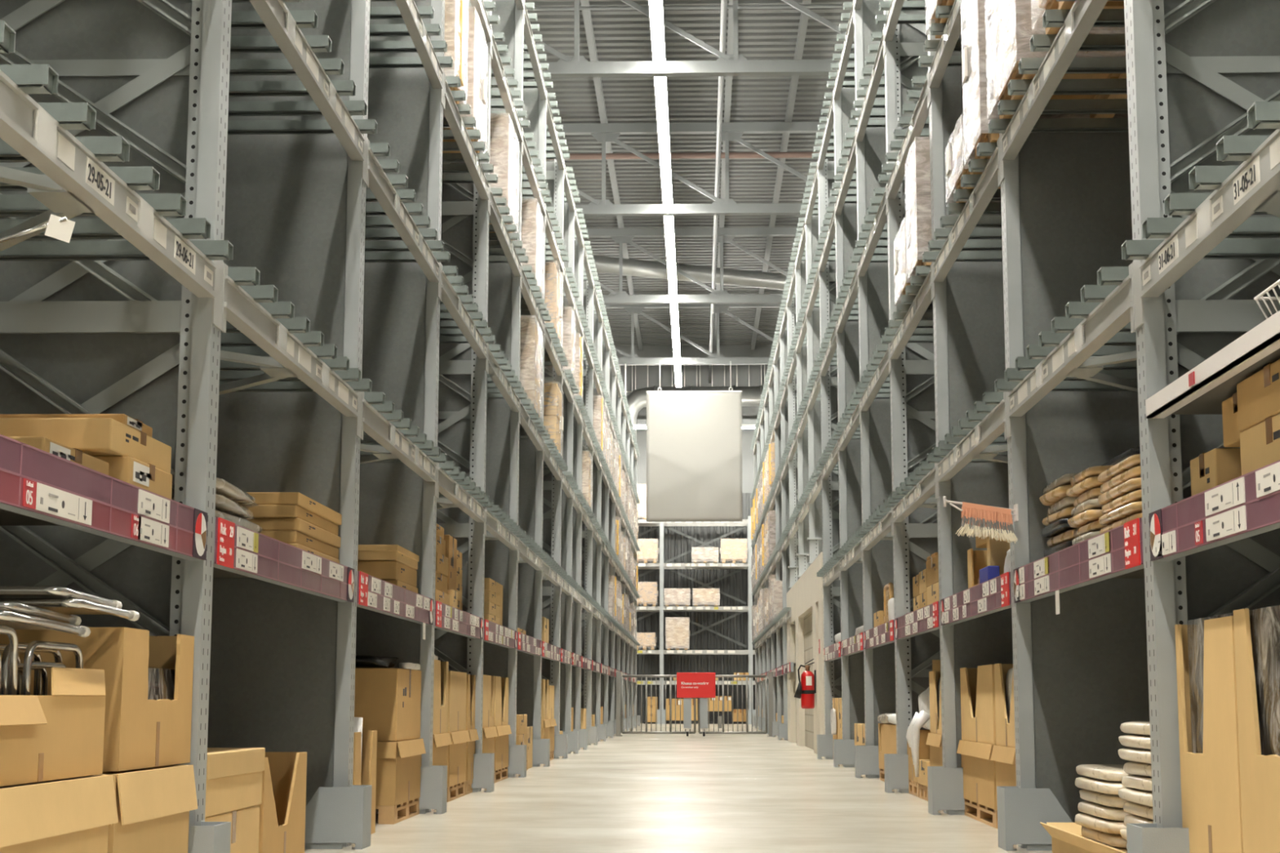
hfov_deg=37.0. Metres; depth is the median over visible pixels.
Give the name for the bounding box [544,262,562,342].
load
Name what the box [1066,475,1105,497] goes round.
kraft bag
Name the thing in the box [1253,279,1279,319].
wire basket
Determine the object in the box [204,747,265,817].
carton
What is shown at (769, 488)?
load
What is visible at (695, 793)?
floor
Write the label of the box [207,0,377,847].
bay
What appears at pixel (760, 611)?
load
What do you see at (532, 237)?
load
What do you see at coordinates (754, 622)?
load
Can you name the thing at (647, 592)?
load
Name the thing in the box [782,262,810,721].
bay
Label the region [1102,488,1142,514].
kraft bag
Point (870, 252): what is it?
bay
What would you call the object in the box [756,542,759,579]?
load
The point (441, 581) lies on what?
carton
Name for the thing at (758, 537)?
load
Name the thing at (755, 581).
load
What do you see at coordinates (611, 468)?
load
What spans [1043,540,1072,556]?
kraft bag
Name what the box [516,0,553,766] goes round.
bay
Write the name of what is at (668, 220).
linear light
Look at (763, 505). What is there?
load
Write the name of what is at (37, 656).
folded chair
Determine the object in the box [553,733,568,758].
guard
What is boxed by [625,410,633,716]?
bay
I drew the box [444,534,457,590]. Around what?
carton
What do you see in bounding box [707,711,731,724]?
crate
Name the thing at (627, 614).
load
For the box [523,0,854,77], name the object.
roof truss
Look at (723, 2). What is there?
pipe
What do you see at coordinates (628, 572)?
load
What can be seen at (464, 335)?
bay
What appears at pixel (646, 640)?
load
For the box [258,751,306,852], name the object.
carton
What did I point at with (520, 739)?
carton
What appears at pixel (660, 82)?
linear light
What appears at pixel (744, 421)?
tie beam
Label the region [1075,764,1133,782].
cushion
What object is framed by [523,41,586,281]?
roof purlin
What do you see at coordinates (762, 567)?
load
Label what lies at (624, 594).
load
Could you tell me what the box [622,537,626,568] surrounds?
load
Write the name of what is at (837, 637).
folded cloth
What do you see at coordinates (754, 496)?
load
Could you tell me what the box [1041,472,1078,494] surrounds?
kraft bag
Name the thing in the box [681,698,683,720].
carton
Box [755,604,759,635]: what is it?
load
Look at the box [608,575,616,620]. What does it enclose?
load
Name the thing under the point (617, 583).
load
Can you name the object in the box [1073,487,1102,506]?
kraft bag
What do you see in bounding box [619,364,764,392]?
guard
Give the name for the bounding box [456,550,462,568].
carton
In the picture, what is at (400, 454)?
bay
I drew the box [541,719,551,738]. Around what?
carton
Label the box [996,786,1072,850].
guard
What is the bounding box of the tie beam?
[636,418,756,424]
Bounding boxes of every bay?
[0,0,233,826]
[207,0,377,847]
[355,0,453,812]
[434,0,499,791]
[483,0,529,777]
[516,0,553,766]
[541,92,569,758]
[560,161,580,753]
[571,204,588,749]
[581,240,598,744]
[591,281,606,741]
[600,315,613,737]
[608,345,619,735]
[614,369,624,719]
[620,391,629,730]
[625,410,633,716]
[629,427,636,715]
[633,442,639,715]
[636,519,659,684]
[659,519,749,709]
[746,515,755,709]
[750,435,758,715]
[753,419,762,716]
[756,401,766,717]
[760,381,771,719]
[764,358,777,719]
[769,331,783,736]
[775,299,799,739]
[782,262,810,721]
[790,217,822,577]
[800,161,822,564]
[812,90,841,758]
[826,2,864,766]
[848,0,895,777]
[875,0,940,791]
[918,0,1013,813]
[988,0,1149,848]
[1121,0,1279,827]
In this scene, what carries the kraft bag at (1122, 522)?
on the kraft bag
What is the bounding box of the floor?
[304,723,1052,852]
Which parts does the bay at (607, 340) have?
panel, label rail, label rail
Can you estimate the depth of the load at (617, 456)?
39.48 m
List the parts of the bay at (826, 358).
label rail, label rail, label rail, label rail, label rail, panel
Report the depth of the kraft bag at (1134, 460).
7.40 m
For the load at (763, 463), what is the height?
1.033 m
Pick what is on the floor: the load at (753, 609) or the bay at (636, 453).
the bay at (636, 453)
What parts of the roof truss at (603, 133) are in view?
gusset plate, web post, gusset plate, gusset plate, web post, gusset plate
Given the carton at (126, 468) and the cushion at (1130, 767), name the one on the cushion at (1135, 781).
the cushion at (1130, 767)
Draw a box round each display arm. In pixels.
[0,213,75,243]
[942,496,1018,521]
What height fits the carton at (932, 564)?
0.190 m
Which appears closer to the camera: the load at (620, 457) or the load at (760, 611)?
the load at (620, 457)
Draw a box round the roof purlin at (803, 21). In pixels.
[751,0,811,350]
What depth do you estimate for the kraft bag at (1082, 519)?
8.05 m
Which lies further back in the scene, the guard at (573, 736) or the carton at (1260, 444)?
the guard at (573, 736)
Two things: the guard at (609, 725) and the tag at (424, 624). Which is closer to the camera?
the tag at (424, 624)
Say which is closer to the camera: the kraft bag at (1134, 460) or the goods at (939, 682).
the kraft bag at (1134, 460)
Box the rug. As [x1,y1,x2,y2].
[955,502,1017,543]
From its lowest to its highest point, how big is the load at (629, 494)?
1.021 m
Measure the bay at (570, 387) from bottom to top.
7.430 m
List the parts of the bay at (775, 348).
panel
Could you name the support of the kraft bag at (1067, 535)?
on the kraft bag
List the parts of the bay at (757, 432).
panel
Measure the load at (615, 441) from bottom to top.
1.049 m
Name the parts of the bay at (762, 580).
panel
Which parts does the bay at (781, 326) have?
label rail, label rail, label rail, panel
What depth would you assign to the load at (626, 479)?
44.65 m
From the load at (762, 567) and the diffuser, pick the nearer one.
the load at (762, 567)
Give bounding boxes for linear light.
[632,424,755,429]
[648,0,665,65]
[653,76,672,207]
[663,216,677,297]
[670,304,680,359]
[674,364,681,386]
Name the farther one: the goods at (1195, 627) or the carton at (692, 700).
the carton at (692, 700)
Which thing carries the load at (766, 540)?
on the bay at (770, 438)
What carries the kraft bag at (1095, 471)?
on the kraft bag at (1091, 482)
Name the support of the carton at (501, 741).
on the pallet
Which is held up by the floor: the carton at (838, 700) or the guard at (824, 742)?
the guard at (824, 742)
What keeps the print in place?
attached to the bay at (504, 390)
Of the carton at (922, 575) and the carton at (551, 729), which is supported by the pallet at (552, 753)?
the carton at (551, 729)
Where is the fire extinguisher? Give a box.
[794,658,816,708]
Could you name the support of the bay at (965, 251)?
on the floor
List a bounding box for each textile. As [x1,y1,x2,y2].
[214,510,262,533]
[215,477,257,508]
[215,493,253,520]
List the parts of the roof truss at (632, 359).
gusset plate, web post, gusset plate, gusset plate, web post, gusset plate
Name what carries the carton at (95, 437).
on the carton at (126, 468)
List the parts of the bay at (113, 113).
panel, label rail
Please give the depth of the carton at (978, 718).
11.09 m
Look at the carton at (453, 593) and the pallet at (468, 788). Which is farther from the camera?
the pallet at (468, 788)
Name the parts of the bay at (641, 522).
label rail, label rail, label rail, label rail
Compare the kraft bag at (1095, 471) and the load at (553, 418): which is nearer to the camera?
the kraft bag at (1095, 471)
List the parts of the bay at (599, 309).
panel, label rail, label rail, label rail, label rail, label rail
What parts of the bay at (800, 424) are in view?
label rail, label rail, label rail, label rail, panel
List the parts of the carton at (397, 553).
lid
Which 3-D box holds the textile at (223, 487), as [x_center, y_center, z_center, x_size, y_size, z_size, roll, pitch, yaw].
[-1.786,0.255,7.366,0.537,0.053,1.044,0,-8,2]
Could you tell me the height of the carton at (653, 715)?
0.247 m
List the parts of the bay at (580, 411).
panel, label rail, label rail, label rail, label rail, label rail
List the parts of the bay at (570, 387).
panel, label rail, label rail, label rail, label rail, label rail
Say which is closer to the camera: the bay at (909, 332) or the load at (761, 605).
the bay at (909, 332)
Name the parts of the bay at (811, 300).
label rail, label rail, label rail, label rail, panel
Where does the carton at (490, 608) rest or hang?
on the carton at (491, 618)
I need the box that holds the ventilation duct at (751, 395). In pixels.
[626,385,763,439]
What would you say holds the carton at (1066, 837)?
on the floor
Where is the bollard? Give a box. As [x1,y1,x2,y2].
[717,715,721,728]
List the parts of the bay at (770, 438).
panel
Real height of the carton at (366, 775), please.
0.530 m
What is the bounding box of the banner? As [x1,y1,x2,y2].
[646,387,742,521]
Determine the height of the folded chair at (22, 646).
0.342 m
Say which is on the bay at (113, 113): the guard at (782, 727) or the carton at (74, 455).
the carton at (74, 455)
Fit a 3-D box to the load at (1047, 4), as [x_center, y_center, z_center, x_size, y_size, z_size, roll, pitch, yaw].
[2.221,-2.127,7.893,1.124,0.810,0.784,0,-8,2]
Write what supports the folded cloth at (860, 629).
on the bay at (845, 313)
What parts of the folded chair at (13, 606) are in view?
seat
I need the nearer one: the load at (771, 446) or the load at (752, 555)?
the load at (771, 446)
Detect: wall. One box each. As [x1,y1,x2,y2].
[614,345,772,723]
[786,551,825,754]
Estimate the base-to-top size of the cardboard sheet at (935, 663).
0.700 m
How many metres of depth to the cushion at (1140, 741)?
7.05 m
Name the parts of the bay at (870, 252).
label rail, label rail, label rail, label rail, panel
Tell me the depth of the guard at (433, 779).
11.72 m
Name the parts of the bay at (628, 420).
panel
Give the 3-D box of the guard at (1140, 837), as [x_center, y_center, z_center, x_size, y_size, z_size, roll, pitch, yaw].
[1.822,1.450,6.252,0.400,0.285,0.241,0,-8,2]
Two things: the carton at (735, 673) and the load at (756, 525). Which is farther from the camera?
the carton at (735, 673)
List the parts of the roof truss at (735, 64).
gusset plate, web post, gusset plate, web post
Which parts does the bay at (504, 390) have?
panel, label rail, label rail, label rail, label rail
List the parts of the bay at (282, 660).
label rail, label rail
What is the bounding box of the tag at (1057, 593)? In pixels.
[1055,590,1059,614]
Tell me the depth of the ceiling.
37.46 m
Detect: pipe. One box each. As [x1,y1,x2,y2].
[534,4,843,10]
[546,151,834,159]
[708,0,727,383]
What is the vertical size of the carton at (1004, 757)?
0.350 m
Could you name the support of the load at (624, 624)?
on the bay at (624, 406)
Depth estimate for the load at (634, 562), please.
49.98 m
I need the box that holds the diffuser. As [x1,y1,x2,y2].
[633,426,755,429]
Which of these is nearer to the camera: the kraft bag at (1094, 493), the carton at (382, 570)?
the kraft bag at (1094, 493)
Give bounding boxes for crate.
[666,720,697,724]
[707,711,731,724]
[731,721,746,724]
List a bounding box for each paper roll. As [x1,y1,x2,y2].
[354,716,362,768]
[877,713,892,724]
[886,713,896,724]
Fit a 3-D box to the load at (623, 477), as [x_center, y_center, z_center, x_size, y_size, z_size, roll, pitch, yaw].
[-0.890,1.506,43.060,1.115,0.986,0.792,0,-8,2]
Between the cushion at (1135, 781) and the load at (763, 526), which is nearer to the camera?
the cushion at (1135, 781)
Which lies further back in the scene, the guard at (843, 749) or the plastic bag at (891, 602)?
the guard at (843, 749)
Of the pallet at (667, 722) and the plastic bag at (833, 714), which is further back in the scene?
the pallet at (667, 722)
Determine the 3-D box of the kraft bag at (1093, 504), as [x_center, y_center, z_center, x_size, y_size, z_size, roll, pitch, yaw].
[2.123,0.349,8.176,0.496,0.044,0.545,0,-8,2]
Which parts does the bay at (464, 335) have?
panel, label rail, label rail, label rail, label rail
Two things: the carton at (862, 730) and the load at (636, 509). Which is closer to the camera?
the carton at (862, 730)
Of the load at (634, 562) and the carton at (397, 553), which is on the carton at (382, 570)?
the carton at (397, 553)
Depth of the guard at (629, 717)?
46.33 m
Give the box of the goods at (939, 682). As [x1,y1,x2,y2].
[937,677,940,719]
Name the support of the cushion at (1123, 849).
on the cushion
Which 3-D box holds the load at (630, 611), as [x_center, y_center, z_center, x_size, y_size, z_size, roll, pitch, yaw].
[-0.753,4.882,47.359,1.124,0.681,0.794,0,-8,2]
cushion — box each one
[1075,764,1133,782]
[1075,776,1128,795]
[1075,813,1126,834]
[1077,800,1132,821]
[1079,789,1128,808]
[1081,826,1127,848]
[1085,837,1127,852]
[1117,747,1151,764]
[1118,734,1151,749]
[1118,786,1152,806]
[1120,720,1150,735]
[1120,827,1126,839]
[1121,774,1152,791]
[1123,761,1151,777]
[1123,800,1153,819]
[1124,814,1153,826]
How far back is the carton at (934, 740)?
12.84 m
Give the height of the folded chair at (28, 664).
0.346 m
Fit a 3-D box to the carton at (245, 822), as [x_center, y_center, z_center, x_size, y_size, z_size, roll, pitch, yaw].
[-1.821,1.552,7.008,0.667,0.286,0.840,0,-8,2]
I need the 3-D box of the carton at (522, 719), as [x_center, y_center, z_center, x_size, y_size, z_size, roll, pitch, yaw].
[-1.468,2.899,18.630,0.672,0.190,0.800,0,-8,2]
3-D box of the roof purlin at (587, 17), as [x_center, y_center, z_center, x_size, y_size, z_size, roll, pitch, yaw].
[-0.985,-7.227,26.077,0.110,0.170,67.500,0,-8,2]
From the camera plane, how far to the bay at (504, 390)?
17.69 m
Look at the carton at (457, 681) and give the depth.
13.55 m
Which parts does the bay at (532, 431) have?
panel, label rail, label rail, label rail, label rail, label rail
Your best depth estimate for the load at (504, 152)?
16.68 m
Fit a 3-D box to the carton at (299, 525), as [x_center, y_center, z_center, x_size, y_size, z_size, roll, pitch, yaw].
[-1.741,0.492,8.765,0.566,0.054,0.973,0,-8,2]
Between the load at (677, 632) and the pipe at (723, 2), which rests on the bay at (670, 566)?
the load at (677, 632)
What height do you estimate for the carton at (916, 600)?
0.168 m
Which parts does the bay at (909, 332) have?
label rail, label rail, label rail, label rail, panel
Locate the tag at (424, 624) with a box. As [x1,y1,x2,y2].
[422,622,425,639]
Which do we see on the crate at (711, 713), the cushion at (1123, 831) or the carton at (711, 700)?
the carton at (711, 700)
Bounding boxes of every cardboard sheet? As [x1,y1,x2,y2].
[499,584,502,626]
[932,659,940,671]
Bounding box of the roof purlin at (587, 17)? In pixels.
[580,0,642,350]
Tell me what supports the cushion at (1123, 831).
on the cushion
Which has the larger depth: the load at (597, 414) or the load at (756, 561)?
the load at (756, 561)
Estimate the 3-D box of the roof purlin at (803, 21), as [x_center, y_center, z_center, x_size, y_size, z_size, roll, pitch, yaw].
[2.493,-7.237,25.973,0.110,0.170,67.500,0,-8,2]
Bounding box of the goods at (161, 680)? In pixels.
[147,666,175,700]
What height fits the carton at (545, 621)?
0.318 m
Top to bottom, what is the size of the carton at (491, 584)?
0.100 m
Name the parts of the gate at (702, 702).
post, rail, rail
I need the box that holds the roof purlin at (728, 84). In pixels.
[713,0,733,350]
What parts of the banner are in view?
rail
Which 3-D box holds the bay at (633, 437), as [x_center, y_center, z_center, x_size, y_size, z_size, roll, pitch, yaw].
[-0.773,3.881,48.505,1.302,7.430,2.799,0,-8,2]
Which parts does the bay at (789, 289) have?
label rail, label rail, label rail, label rail, panel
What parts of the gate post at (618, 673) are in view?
post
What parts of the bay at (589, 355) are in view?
panel, label rail, label rail, label rail, label rail, label rail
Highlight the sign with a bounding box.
[676,672,715,697]
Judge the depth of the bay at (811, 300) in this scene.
26.14 m
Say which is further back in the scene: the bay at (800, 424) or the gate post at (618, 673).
the gate post at (618, 673)
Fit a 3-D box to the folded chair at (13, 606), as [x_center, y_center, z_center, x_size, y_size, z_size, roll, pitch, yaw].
[-1.786,0.488,4.991,0.500,0.030,0.542,0,-10,1]
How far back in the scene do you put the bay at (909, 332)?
14.89 m
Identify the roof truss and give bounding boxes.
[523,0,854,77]
[546,121,834,216]
[586,227,796,304]
[604,303,780,365]
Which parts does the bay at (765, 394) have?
panel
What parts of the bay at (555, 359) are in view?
panel, label rail, label rail, label rail, label rail, label rail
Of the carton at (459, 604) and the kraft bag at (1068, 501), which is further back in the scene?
the carton at (459, 604)
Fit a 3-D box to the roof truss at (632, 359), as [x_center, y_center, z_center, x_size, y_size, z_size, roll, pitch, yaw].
[1.540,-2.544,52.011,25.800,1.750,0.180,0,-8,2]
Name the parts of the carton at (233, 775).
lid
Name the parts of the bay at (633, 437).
panel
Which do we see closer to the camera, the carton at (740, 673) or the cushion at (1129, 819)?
the cushion at (1129, 819)
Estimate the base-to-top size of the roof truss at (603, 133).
1.750 m
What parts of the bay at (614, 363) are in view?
panel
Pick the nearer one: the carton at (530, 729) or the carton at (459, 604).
the carton at (459, 604)
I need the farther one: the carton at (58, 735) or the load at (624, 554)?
the load at (624, 554)
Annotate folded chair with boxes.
[0,586,122,608]
[0,598,139,621]
[0,600,81,626]
[0,610,90,637]
[0,624,18,695]
[0,642,62,695]
[0,644,41,695]
[0,652,21,695]
[20,640,83,695]
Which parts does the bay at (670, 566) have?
label rail, label rail, label rail, label rail, label rail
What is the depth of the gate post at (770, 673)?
37.12 m
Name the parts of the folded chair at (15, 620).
seat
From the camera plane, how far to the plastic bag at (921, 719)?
13.62 m
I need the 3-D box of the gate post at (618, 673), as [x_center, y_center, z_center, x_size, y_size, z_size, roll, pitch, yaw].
[-0.417,5.396,37.240,0.160,1.240,0.160,0,-8,2]
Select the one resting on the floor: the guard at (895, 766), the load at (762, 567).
the guard at (895, 766)
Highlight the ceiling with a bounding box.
[523,0,855,346]
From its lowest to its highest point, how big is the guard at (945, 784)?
0.285 m
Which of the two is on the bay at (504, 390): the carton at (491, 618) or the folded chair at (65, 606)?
the carton at (491, 618)
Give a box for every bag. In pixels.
[355,654,398,667]
[830,707,836,734]
[883,582,893,622]
[888,597,893,621]
[906,687,929,777]
[1004,549,1010,573]
[1039,484,1071,506]
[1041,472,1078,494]
[1041,518,1078,537]
[1042,506,1075,525]
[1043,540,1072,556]
[1046,528,1076,547]
[1047,496,1076,515]
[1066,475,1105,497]
[1067,508,1105,528]
[1070,465,1113,486]
[1071,497,1102,516]
[1071,530,1099,545]
[1072,520,1106,537]
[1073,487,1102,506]
[1097,453,1140,482]
[1097,477,1141,505]
[1098,501,1142,526]
[1099,512,1142,533]
[1100,466,1141,493]
[1101,446,1140,466]
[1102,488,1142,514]
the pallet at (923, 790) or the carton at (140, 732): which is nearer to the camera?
the carton at (140, 732)
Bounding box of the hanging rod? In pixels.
[624,364,626,394]
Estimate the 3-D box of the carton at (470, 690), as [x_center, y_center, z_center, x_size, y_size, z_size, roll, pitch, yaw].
[-1.679,2.079,14.453,0.821,0.408,0.466,0,-8,2]
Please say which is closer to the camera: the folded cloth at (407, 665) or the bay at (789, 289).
the folded cloth at (407, 665)
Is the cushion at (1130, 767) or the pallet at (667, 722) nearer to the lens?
the cushion at (1130, 767)
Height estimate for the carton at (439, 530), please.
0.080 m
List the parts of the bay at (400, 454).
label rail, label rail, label rail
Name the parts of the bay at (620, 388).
panel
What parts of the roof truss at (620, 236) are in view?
gusset plate, web post, gusset plate, gusset plate, web post, gusset plate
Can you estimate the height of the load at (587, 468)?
0.911 m
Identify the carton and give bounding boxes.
[0,413,152,437]
[0,417,171,473]
[0,626,194,771]
[0,666,105,786]
[0,774,118,852]
[8,436,108,475]
[92,764,197,852]
[93,455,172,499]
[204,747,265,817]
[204,804,259,852]
[246,492,342,525]
[248,504,338,535]
[248,518,340,547]
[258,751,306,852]
[260,530,338,559]
[286,542,339,563]
[352,730,377,834]
[354,667,421,741]
[357,544,418,569]
[357,560,417,587]
[375,737,426,805]
[382,579,417,593]
[432,659,448,733]
[432,732,452,769]
[435,524,444,539]
[435,534,445,556]
[435,551,448,576]
[435,572,447,594]
[435,589,449,605]
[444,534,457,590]
[447,589,457,608]
[447,671,466,732]
[447,729,470,786]
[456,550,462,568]
[456,566,462,585]
[456,583,462,602]
[457,600,462,610]
[466,674,475,729]
[466,728,479,780]
[482,674,494,728]
[482,726,497,753]
[484,577,500,595]
[484,589,500,606]
[484,601,500,617]
[484,613,499,624]
[493,675,508,726]
[493,724,511,770]
[515,714,527,734]
[515,733,527,759]
[517,628,525,634]
[526,726,533,768]
[541,679,548,719]
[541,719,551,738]
[542,616,549,643]
[548,684,554,719]
[548,719,556,751]
[571,707,573,731]
[580,708,586,728]
[591,714,595,726]
[600,706,603,724]
[647,696,657,705]
[647,705,657,713]
[647,713,657,722]
[666,698,674,720]
[674,698,681,720]
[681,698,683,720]
[691,698,697,720]
[707,697,715,711]
[715,695,722,711]
[724,695,731,711]
[733,672,739,680]
[733,709,737,721]
[737,709,743,721]
[739,672,748,680]
[743,709,746,721]
[832,697,837,747]
[836,697,842,739]
[854,723,864,745]
[859,724,865,745]
[873,610,884,626]
[878,723,896,769]
[906,729,931,782]
[912,573,919,597]
[913,595,919,610]
[917,759,929,786]
[919,568,927,595]
[919,591,927,608]
[925,554,938,586]
[925,733,942,766]
[926,552,937,560]
[926,582,938,604]
[928,671,942,733]
[956,739,996,809]
[960,664,995,744]
[967,537,1009,588]
[975,529,1001,547]
[979,565,999,583]
[990,745,1016,810]
[994,663,1015,747]
[1040,822,1127,852]
[1174,615,1243,852]
[1190,448,1241,496]
[1222,392,1241,447]
[1233,608,1279,852]
[1236,359,1279,431]
[1240,413,1279,475]
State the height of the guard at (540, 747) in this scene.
0.285 m
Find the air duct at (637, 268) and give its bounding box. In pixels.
[593,255,786,290]
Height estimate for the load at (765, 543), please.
1.000 m
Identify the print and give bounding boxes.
[485,622,488,635]
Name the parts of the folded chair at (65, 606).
seat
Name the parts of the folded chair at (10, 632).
frame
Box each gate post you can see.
[613,671,622,736]
[766,671,773,736]
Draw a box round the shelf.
[1170,348,1279,414]
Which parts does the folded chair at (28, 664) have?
frame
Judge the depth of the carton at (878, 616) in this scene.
16.80 m
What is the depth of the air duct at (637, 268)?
45.97 m
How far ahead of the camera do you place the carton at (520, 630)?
18.82 m
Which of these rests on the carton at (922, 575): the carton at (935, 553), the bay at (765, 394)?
the carton at (935, 553)
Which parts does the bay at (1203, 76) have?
label rail, panel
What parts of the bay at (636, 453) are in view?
panel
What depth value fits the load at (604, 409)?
33.94 m
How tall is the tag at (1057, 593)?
0.100 m
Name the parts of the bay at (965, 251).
label rail, label rail, label rail, panel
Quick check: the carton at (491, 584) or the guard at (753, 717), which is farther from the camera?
the guard at (753, 717)
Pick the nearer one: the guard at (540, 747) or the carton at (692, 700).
the guard at (540, 747)
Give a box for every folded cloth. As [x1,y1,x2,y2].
[399,662,420,670]
[834,632,840,643]
[854,625,863,635]
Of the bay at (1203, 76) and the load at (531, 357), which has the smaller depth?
the bay at (1203, 76)
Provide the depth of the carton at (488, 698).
15.60 m
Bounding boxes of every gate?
[621,675,696,736]
[697,675,767,736]
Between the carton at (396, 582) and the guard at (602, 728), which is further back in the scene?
the guard at (602, 728)
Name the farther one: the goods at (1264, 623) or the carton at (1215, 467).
the carton at (1215, 467)
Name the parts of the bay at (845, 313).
label rail, label rail, label rail, label rail, label rail, panel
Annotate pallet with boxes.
[375,797,419,824]
[446,781,465,802]
[465,778,474,794]
[493,766,507,782]
[550,750,554,759]
[879,768,884,782]
[907,779,919,797]
[919,783,928,801]
[964,798,997,828]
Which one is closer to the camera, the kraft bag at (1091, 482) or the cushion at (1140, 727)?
the cushion at (1140, 727)
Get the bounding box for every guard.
[187,821,231,852]
[304,785,371,848]
[377,765,447,813]
[471,753,494,791]
[507,744,526,777]
[532,738,550,766]
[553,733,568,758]
[562,731,578,753]
[573,728,587,749]
[586,726,597,745]
[595,724,606,741]
[603,722,613,737]
[608,720,616,735]
[614,719,624,731]
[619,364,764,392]
[622,718,629,730]
[626,716,633,728]
[629,715,635,727]
[633,715,639,725]
[657,709,665,724]
[748,709,755,724]
[752,715,758,726]
[755,716,762,728]
[758,717,764,729]
[762,719,768,731]
[767,720,776,734]
[772,721,782,737]
[777,723,787,739]
[817,734,833,759]
[833,738,854,767]
[854,745,879,777]
[884,753,908,792]
[927,766,964,814]
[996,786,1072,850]
[1126,823,1189,852]
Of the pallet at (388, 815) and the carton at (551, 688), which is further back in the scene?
the carton at (551, 688)
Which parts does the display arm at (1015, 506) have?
rod, rod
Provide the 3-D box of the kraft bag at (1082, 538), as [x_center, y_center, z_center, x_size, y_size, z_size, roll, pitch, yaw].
[2.121,0.482,8.158,0.498,0.044,0.550,0,-8,2]
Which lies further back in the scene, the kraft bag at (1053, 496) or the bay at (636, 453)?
the bay at (636, 453)
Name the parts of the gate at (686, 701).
rail, rail, post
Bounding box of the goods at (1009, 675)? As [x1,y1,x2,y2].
[1005,667,1013,723]
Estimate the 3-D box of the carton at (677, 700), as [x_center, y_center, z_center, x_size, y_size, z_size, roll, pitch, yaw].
[1.129,8.422,56.973,0.230,0.642,0.605,0,-8,2]
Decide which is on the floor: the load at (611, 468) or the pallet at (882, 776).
the pallet at (882, 776)
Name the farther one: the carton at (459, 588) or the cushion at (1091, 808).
the carton at (459, 588)
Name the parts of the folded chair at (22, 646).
frame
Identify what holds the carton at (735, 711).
on the pallet at (734, 722)
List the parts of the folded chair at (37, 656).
frame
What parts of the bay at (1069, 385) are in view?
label rail, label rail, panel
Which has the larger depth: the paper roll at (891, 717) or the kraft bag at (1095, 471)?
the paper roll at (891, 717)
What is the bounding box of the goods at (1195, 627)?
[1186,613,1233,753]
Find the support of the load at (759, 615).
on the bay at (762, 580)
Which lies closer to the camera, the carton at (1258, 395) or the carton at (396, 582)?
the carton at (1258, 395)
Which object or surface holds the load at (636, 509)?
on the bay at (636, 453)
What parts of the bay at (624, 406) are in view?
panel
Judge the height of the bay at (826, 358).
7.430 m
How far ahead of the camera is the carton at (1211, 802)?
5.86 m
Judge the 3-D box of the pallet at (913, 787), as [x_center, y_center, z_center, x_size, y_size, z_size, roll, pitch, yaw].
[2.390,2.674,14.149,0.740,0.100,0.700,0,-8,2]
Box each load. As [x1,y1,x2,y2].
[442,7,488,153]
[444,0,468,104]
[488,113,519,240]
[520,315,542,417]
[521,198,543,297]
[543,383,563,453]
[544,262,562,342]
[562,306,575,377]
[573,334,582,396]
[582,452,592,510]
[592,395,603,453]
[602,405,605,457]
[604,417,608,463]
[607,423,610,471]
[608,431,613,475]
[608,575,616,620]
[608,581,614,616]
[611,437,615,483]
[613,440,617,484]
[614,582,618,622]
[615,445,618,491]
[615,515,620,559]
[615,520,618,555]
[616,581,620,620]
[617,453,621,497]
[617,582,622,624]
[618,529,622,562]
[620,457,622,499]
[620,534,623,565]
[620,594,623,626]
[621,470,625,508]
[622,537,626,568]
[622,593,626,630]
[622,598,625,629]
[625,478,628,519]
[625,536,628,573]
[625,594,628,631]
[626,538,631,579]
[627,605,629,633]
[628,487,631,523]
[628,612,631,632]
[629,602,635,638]
[629,603,633,637]
[629,609,632,635]
[630,496,632,526]
[631,499,635,533]
[631,553,633,583]
[633,506,636,537]
[633,559,635,588]
[633,605,635,639]
[634,505,637,538]
[635,509,638,542]
[635,565,638,591]
[636,484,646,519]
[636,538,658,563]
[636,582,657,606]
[636,632,656,649]
[663,588,690,606]
[665,617,689,649]
[691,546,719,563]
[692,588,719,606]
[720,538,747,563]
[751,507,754,540]
[751,553,754,590]
[751,555,753,591]
[751,604,757,640]
[752,498,755,534]
[752,548,755,587]
[752,608,755,639]
[753,496,755,529]
[753,607,757,637]
[754,547,758,584]
[755,488,759,524]
[755,491,758,531]
[755,544,758,580]
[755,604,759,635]
[755,608,758,636]
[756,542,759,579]
[756,598,760,633]
[757,484,759,524]
[757,537,760,578]
[758,478,761,521]
[758,599,762,632]
[759,532,763,576]
[759,589,763,631]
[760,471,763,518]
[760,488,764,509]
[760,547,764,569]
[760,604,762,629]
[761,524,767,567]
[762,461,766,505]
[762,588,764,629]
[763,588,768,627]
[764,459,768,501]
[764,518,768,561]
[764,597,769,624]
[765,450,771,496]
[765,516,768,557]
[767,510,775,559]
[768,443,774,487]
[768,573,776,622]
[769,580,776,620]
[772,580,782,616]
[893,216,915,306]
[904,136,932,281]
[924,0,955,38]
[945,113,1000,203]
[960,0,999,166]
[984,0,1128,119]
[1038,0,1124,34]
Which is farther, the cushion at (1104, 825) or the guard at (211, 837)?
the cushion at (1104, 825)
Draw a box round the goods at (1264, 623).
[1248,604,1279,755]
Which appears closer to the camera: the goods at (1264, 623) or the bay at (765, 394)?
the goods at (1264, 623)
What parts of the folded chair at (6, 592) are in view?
seat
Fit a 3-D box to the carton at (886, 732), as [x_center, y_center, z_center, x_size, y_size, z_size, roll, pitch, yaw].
[2.454,2.712,16.148,0.731,0.389,1.630,0,-8,2]
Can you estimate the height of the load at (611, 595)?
0.739 m
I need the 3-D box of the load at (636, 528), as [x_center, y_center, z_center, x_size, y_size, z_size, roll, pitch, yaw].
[-0.639,2.667,51.387,1.124,1.047,0.811,0,-8,2]
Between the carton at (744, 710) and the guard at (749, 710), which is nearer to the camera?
the guard at (749, 710)

